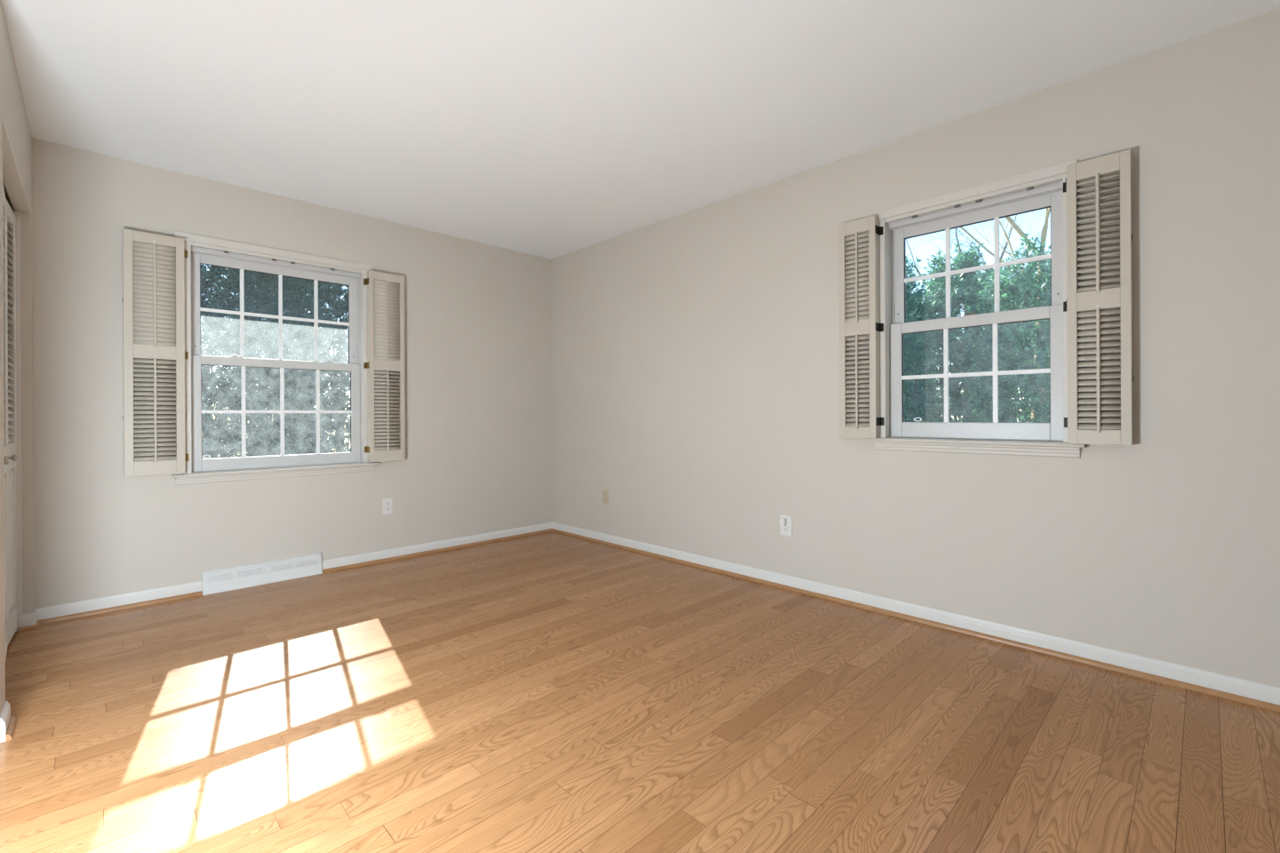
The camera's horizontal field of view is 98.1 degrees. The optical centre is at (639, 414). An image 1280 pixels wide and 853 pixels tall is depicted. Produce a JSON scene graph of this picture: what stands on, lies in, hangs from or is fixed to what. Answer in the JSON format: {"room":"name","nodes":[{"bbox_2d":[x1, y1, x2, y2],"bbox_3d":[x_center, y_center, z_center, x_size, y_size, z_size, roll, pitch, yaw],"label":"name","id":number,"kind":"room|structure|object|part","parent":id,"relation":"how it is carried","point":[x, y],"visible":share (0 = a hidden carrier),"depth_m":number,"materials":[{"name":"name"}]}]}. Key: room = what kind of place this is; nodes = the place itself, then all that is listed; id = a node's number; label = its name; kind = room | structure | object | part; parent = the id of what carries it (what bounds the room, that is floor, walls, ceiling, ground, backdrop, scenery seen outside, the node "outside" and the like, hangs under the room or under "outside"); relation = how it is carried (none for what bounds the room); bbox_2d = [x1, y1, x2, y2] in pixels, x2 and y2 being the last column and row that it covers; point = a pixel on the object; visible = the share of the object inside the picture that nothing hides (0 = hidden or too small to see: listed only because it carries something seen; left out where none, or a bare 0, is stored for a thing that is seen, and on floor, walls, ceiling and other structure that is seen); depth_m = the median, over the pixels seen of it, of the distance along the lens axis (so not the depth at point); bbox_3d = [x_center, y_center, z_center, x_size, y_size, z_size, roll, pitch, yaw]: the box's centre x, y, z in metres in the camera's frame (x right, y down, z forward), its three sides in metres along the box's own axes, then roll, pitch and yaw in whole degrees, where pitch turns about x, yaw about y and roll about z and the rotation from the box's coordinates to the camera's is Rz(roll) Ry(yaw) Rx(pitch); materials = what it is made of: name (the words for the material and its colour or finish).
{"room":"empty bedroom","nodes":[
{"label":"empty bedroom","id":0,"kind":"room"},
{"bbox_2d":[0,0,33,717],"bbox_3d":[-2.585,-0.170,2.237,0.115,2.440,1.420,0,0,-44],"label":"wall","id":1,"kind":"structure","parent":0,"point":[12,110],"depth_m":2.52,"materials":[{"name":"beige paint"}]},
{"bbox_2d":[2,181,17,659],"bbox_3d":[-2.610,0.020,2.272,0.074,2.024,1.170,0,0,-44],"label":"door","id":2,"kind":"structure","parent":1,"relation":"in","point":[8,214],"depth_m":2.59,"materials":[{"name":"white paint"}]},
{"bbox_3d":[-2.722,0.585,2.366,0.204,0.670,0.021,0,0,43],"label":"raised panel","id":3,"kind":"part","parent":2,"relation":"part of","materials":[{"name":"white paint"}]},
{"bbox_3d":[-2.476,0.181,2.156,0.035,0.029,0.029,0,0,-44],"label":"knob","id":4,"kind":"part","parent":2,"relation":"part of","materials":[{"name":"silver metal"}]},
{"bbox_3d":[-2.641,0.182,2.332,0.035,0.029,0.029,0,0,-44],"label":"knob","id":5,"kind":"part","parent":2,"relation":"part of","materials":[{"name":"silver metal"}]},
{"bbox_3d":[-2.929,0.586,2.574,0.021,0.670,0.204,0,0,-43],"label":"raised panel","id":6,"kind":"part","parent":2,"relation":"part of","materials":[{"name":"white paint"}]},
{"bbox_2d":[2,120,31,631],"bbox_3d":[-2.614,0.026,2.268,0.116,2.048,1.190,0,0,-44],"label":"trim","id":7,"kind":"structure","parent":1,"relation":"attached to","point":[12,179],"depth_m":2.69,"materials":[{"name":"white paint"}]},
{"bbox_2d":[0,609,37,743],"bbox_3d":[-2.552,1.012,2.265,0.060,0.076,1.420,0,0,-44],"label":"baseboard","id":8,"kind":"structure","parent":1,"relation":"attached to","point":[30,619],"depth_m":1.87,"materials":[{"name":"white paint"}]},
{"bbox_2d":[5,620,41,741],"bbox_3d":[-2.546,1.040,2.271,0.072,0.020,1.420,0,0,-44],"label":"trim","id":9,"kind":"structure","parent":1,"relation":"attached to","point":[9,735],"depth_m":1.87,"materials":[{"name":"brown wood"}]},
{"bbox_2d":[32,137,552,609],"bbox_3d":[-2.254,-0.172,3.671,4.267,2.680,0.160,0,0,-44],"label":"wall","id":10,"kind":"structure","parent":0,"point":[478,316],"depth_m":3.46,"materials":[{"name":"beige paint"}]},
{"bbox_2d":[122,228,188,477],"bbox_3d":[-2.680,-0.331,3.082,0.278,1.330,0.066,0,0,-44],"label":"louvered shutter","id":11,"kind":"object","parent":10,"relation":"attached to","point":[153,264],"visible":1,"depth_m":3.06,"materials":[{"name":"beige paint"}]},
{"bbox_3d":[-2.697,-0.331,3.087,0.255,1.330,0.024,0,0,-44],"label":"panel","id":12,"kind":"part","parent":11,"relation":"part of","materials":[{"name":"beige paint"}]},
{"bbox_3d":[-2.673,-0.659,3.061,0.011,0.578,0.011,0,0,-44],"label":"tilt rod","id":13,"kind":"part","parent":11,"relation":"part of","materials":[{"name":"beige paint"}]},
{"bbox_3d":[-2.666,-0.025,3.056,0.011,0.580,0.011,0,0,-44],"label":"tilt rod","id":14,"kind":"part","parent":11,"relation":"part of","materials":[{"name":"beige paint"}]},
{"bbox_2d":[201,552,322,595],"bbox_3d":[-2.326,0.983,3.453,0.622,0.131,0.042,0,0,-44],"label":"floor vent","id":15,"kind":"object","parent":10,"relation":"attached to","point":[229,579],"visible":1,"depth_m":3.43,"materials":[{"name":"white metal"}]},
{"bbox_2d":[208,573,232,582],"bbox_3d":[-2.483,0.966,3.292,0.115,0.030,0.001,0,0,-44],"label":"grille","id":16,"kind":"object","parent":15,"relation":"attached to","point":[212,577],"depth_m":3.29,"materials":[{"name":"white metal"}]},
{"bbox_2d":[236,568,263,577],"bbox_3d":[-2.381,0.966,3.390,0.132,0.030,0.002,0,0,-44],"label":"grille","id":17,"kind":"object","parent":15,"relation":"attached to","point":[242,572],"depth_m":3.39,"materials":[{"name":"white metal"}]},
{"bbox_2d":[270,563,292,571],"bbox_3d":[-2.262,0.965,3.507,0.119,0.030,0.002,0,0,-44],"label":"grille","id":18,"kind":"object","parent":15,"relation":"attached to","point":[274,567],"depth_m":3.51,"materials":[{"name":"white metal"}]},
{"bbox_2d":[296,559,317,567],"bbox_3d":[-2.164,0.965,3.605,0.121,0.030,0.001,0,0,-44],"label":"grille","id":19,"kind":"object","parent":15,"relation":"attached to","point":[300,563],"depth_m":3.61,"materials":[{"name":"white metal"}]},
{"bbox_2d":[171,231,378,485],"bbox_3d":[-2.317,-0.328,3.600,1.115,1.457,0.232,0,0,-44],"label":"window","id":20,"kind":"structure","parent":10,"relation":"in","point":[203,250],"depth_m":3.54,"materials":[{"name":"beige paint"}]},
{"bbox_3d":[-2.345,-0.639,3.624,0.918,0.644,0.031,0,0,-44],"label":"sash","id":21,"kind":"part","parent":20,"relation":"part of","materials":[{"name":"white plastic"}]},
{"bbox_3d":[-2.317,-0.009,3.598,0.938,0.691,0.030,0,0,-44],"label":"sash","id":22,"kind":"part","parent":20,"relation":"part of","materials":[{"name":"white plastic"}]},
{"bbox_2d":[363,270,405,462],"bbox_3d":[-1.808,-0.335,3.939,0.263,1.330,0.066,0,0,-44],"label":"louvered shutter","id":23,"kind":"object","parent":20,"relation":"attached to","point":[385,292],"visible":1,"depth_m":3.92,"materials":[{"name":"beige paint"}]},
{"bbox_3d":[-1.789,-0.663,3.931,0.011,0.578,0.011,0,0,-44],"label":"tilt rod","id":24,"kind":"part","parent":23,"relation":"part of","materials":[{"name":"beige paint"}]},
{"bbox_3d":[-1.781,-0.029,3.925,0.011,0.580,0.011,0,0,-44],"label":"tilt rod","id":25,"kind":"part","parent":23,"relation":"part of","materials":[{"name":"beige paint"}]},
{"bbox_2d":[34,521,552,620],"bbox_3d":[-1.906,1.009,3.886,3.157,0.076,0.012,0,0,-44],"label":"baseboard","id":26,"kind":"structure","parent":10,"relation":"attached to","point":[68,609],"depth_m":3.24,"materials":[{"name":"white paint"}]},
{"bbox_2d":[39,528,551,624],"bbox_3d":[-1.897,1.037,3.877,3.157,0.020,0.014,0,0,-44],"label":"trim","id":27,"kind":"structure","parent":10,"relation":"attached to","point":[196,594],"depth_m":3.67,"materials":[{"name":"brown wood"}]},
{"bbox_2d":[382,497,392,514],"bbox_3d":[-1.810,0.656,3.985,0.070,0.115,0.009,0,0,-44],"label":"wall outlet","id":28,"kind":"object","parent":10,"relation":"attached to","point":[387,503],"visible":1,"depth_m":3.98,"materials":[{"name":"white plastic"}]},
{"bbox_2d":[0,531,1279,852],"bbox_3d":[-1.012,1.102,1.233,5.600,0.120,5.050,0,0,-44],"label":"floor","id":29,"kind":"structure","parent":0,"point":[550,692],"depth_m":1.84,"materials":[{"name":"brown wood"}]},
{"bbox_2d":[0,0,1279,259],"bbox_3d":[-1.059,-1.457,1.269,5.600,0.120,4.950,0,0,-44],"label":"ceiling","id":30,"kind":"structure","parent":0,"point":[549,129],"depth_m":2.37,"materials":[{"name":"white paint"}]},
{"bbox_2d":[551,8,1279,687],"bbox_3d":[1.058,-0.187,3.230,0.160,2.680,5.110,0,0,-44],"label":"wall","id":31,"kind":"structure","parent":0,"point":[695,353],"depth_m":2.56,"materials":[{"name":"beige paint"}]},
{"bbox_2d":[602,489,607,503],"bbox_3d":[-0.280,0.662,4.476,0.009,0.115,0.070,0,0,-44],"label":"wall outlet","id":32,"kind":"object","parent":31,"relation":"attached to","point":[604,492],"visible":1,"depth_m":4.47,"materials":[{"name":"beige plastic"}]},
{"bbox_2d":[779,515,791,536],"bbox_3d":[0.861,0.663,3.298,0.032,0.118,0.076,0,0,-44],"label":"wall outlet","id":33,"kind":"object","parent":31,"relation":"attached to","point":[785,522],"visible":1,"depth_m":3.29,"materials":[{"name":"white plastic"}]},
{"bbox_2d":[552,528,1279,712],"bbox_3d":[0.937,1.023,3.218,0.014,0.020,4.950,0,0,-44],"label":"trim","id":34,"kind":"structure","parent":31,"relation":"attached to","point":[1131,672],"depth_m":2.54,"materials":[{"name":"brown wood"}]},
{"bbox_2d":[552,521,1279,705],"bbox_3d":[0.946,0.995,3.227,0.012,0.076,4.950,0,0,-44],"label":"baseboard","id":35,"kind":"structure","parent":31,"relation":"attached to","point":[1255,691],"depth_m":2.54,"materials":[{"name":"white paint"}]},
{"bbox_2d":[870,159,1085,457],"bbox_3d":[1.591,-0.446,2.678,0.232,1.257,0.897,0,0,-44],"label":"window","id":36,"kind":"structure","parent":31,"relation":"in","point":[1042,188],"depth_m":2.63,"materials":[{"name":"beige paint"}]},
{"bbox_2d":[838,215,884,438],"bbox_3d":[1.167,-0.453,2.944,0.066,1.153,0.220,0,0,-44],"label":"louvered shutter","id":37,"kind":"object","parent":36,"relation":"attached to","point":[859,239],"visible":1,"depth_m":2.93,"materials":[{"name":"beige paint"}]},
{"bbox_3d":[1.144,-0.726,2.933,0.011,0.480,0.011,0,0,-44],"label":"tilt rod","id":38,"kind":"part","parent":37,"relation":"part of","materials":[{"name":"beige paint"}]},
{"bbox_3d":[1.143,-0.176,2.930,0.011,0.504,0.011,0,0,-44],"label":"tilt rod","id":39,"kind":"part","parent":37,"relation":"part of","materials":[{"name":"beige paint"}]},
{"bbox_3d":[1.591,-0.180,2.677,0.030,0.596,0.743,0,0,-44],"label":"sash","id":40,"kind":"part","parent":36,"relation":"part of","materials":[{"name":"white plastic"}]},
{"bbox_3d":[1.615,-0.710,2.703,0.031,0.539,0.723,0,0,-44],"label":"sash","id":41,"kind":"part","parent":36,"relation":"part of","materials":[{"name":"white plastic"}]},
{"bbox_2d":[1063,149,1133,445],"bbox_3d":[1.848,-0.456,2.251,0.067,1.153,0.223,0,0,-44],"label":"louvered shutter","id":42,"kind":"object","parent":36,"relation":"attached to","point":[1096,300],"visible":1,"depth_m":2.23,"materials":[{"name":"beige paint"}]},
{"bbox_3d":[1.833,-0.729,2.225,0.011,0.480,0.011,0,0,-44],"label":"tilt rod","id":43,"kind":"part","parent":42,"relation":"part of","materials":[{"name":"beige paint"}]},
{"bbox_3d":[1.836,-0.179,2.225,0.011,0.504,0.011,0,0,-44],"label":"tilt rod","id":44,"kind":"part","parent":42,"relation":"part of","materials":[{"name":"beige paint"}]},
{"label":"outside","id":45,"kind":"structure","parent":0,"visible":0},
{"bbox_3d":[-1.470,1.545,7.124,30.000,0.100,28.000,0,0,-44],"label":"ground","id":46,"kind":"structure","parent":45,"visible":0},
{"bbox_2d":[200,264,268,458],"bbox_3d":[-6.146,-0.823,7.949,1.618,4.717,1.513,0,0,-44],"label":"tree","id":47,"kind":"object","parent":46,"relation":"on","point":[207,281],"visible":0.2,"depth_m":7.79,"materials":[{"name":"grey plant"}]},
{"bbox_2d":[200,264,338,458],"bbox_3d":[-7.293,-1.601,10.673,2.624,6.260,2.548,0,0,-5],"label":"evergreen tree","id":48,"kind":"object","parent":46,"relation":"on","point":[225,337],"visible":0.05,"depth_m":10.16,"materials":[{"name":"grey plant"}]},
{"bbox_2d":[210,271,337,457],"bbox_3d":[-4.511,-0.318,6.876,1.317,3.698,1.313,0,0,-44],"label":"tree","id":49,"kind":"object","parent":46,"relation":"on","point":[263,287],"visible":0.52,"depth_m":6.69,"materials":[{"name":"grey plant"}]},
{"bbox_2d":[248,279,350,452],"bbox_3d":[-8.607,-2.350,14.431,2.726,7.788,2.461,0,0,-36],"label":"evergreen tree","id":50,"kind":"object","parent":46,"relation":"on","point":[343,311],"visible":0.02,"depth_m":14.46,"materials":[{"name":"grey plant"}]},
{"bbox_2d":[288,280,350,453],"bbox_3d":[-4.904,-0.828,8.997,1.542,4.720,1.571,0,0,-37],"label":"tree","id":51,"kind":"object","parent":46,"relation":"on","point":[340,396],"visible":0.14,"depth_m":8.70,"materials":[{"name":"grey plant"}]},
{"bbox_2d":[336,312,350,452],"bbox_3d":[-3.562,-0.352,7.905,1.333,3.740,1.344,0,0,-44],"label":"tree","id":52,"kind":"object","parent":46,"relation":"on","point":[346,331],"visible":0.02,"depth_m":7.71,"materials":[{"name":"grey plant"}]},
{"bbox_2d":[903,309,921,422],"bbox_3d":[4.686,-0.517,10.489,1.880,3.990,2.024,0,0,33],"label":"evergreen tree","id":53,"kind":"object","parent":46,"relation":"on","point":[916,309],"visible":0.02,"depth_m":10.03,"materials":[{"name":"green plant"}]},
{"bbox_2d":[903,254,943,422],"bbox_3d":[2.666,-0.160,5.979,1.273,3.328,1.302,0,0,-30],"label":"tree","id":54,"kind":"object","parent":46,"relation":"on","point":[913,355],"visible":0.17,"depth_m":5.70,"materials":[{"name":"green plant"}]},
{"bbox_2d":[905,215,1016,398],"bbox_3d":[6.214,-2.174,10.834,2.310,7.271,5.115,0,0,-39],"label":"bare tree","id":55,"kind":"object","parent":46,"relation":"on","point":[956,229],"visible":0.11,"depth_m":10.74,"materials":[{"name":"grey plant"}]},
{"bbox_2d":[904,240,1021,422],"bbox_3d":[4.030,-0.323,6.971,1.471,3.624,1.590,0,0,18],"label":"tree","id":56,"kind":"object","parent":46,"relation":"on","point":[959,402],"visible":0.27,"depth_m":6.66,"materials":[{"name":"green plant"}]},
{"bbox_2d":[960,208,1050,423],"bbox_3d":[4.616,-2.469,7.893,2.545,7.876,4.949,0,0,-40],"label":"bare tree","id":57,"kind":"object","parent":46,"relation":"on","point":[1044,234],"visible":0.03,"depth_m":7.50,"materials":[{"name":"beige plant"}]},
{"bbox_2d":[961,232,1051,423],"bbox_3d":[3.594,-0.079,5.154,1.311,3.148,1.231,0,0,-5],"label":"tree","id":58,"kind":"object","parent":46,"relation":"on","point":[1034,289],"visible":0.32,"depth_m":5.03,"materials":[{"name":"green plant"}]}
]}

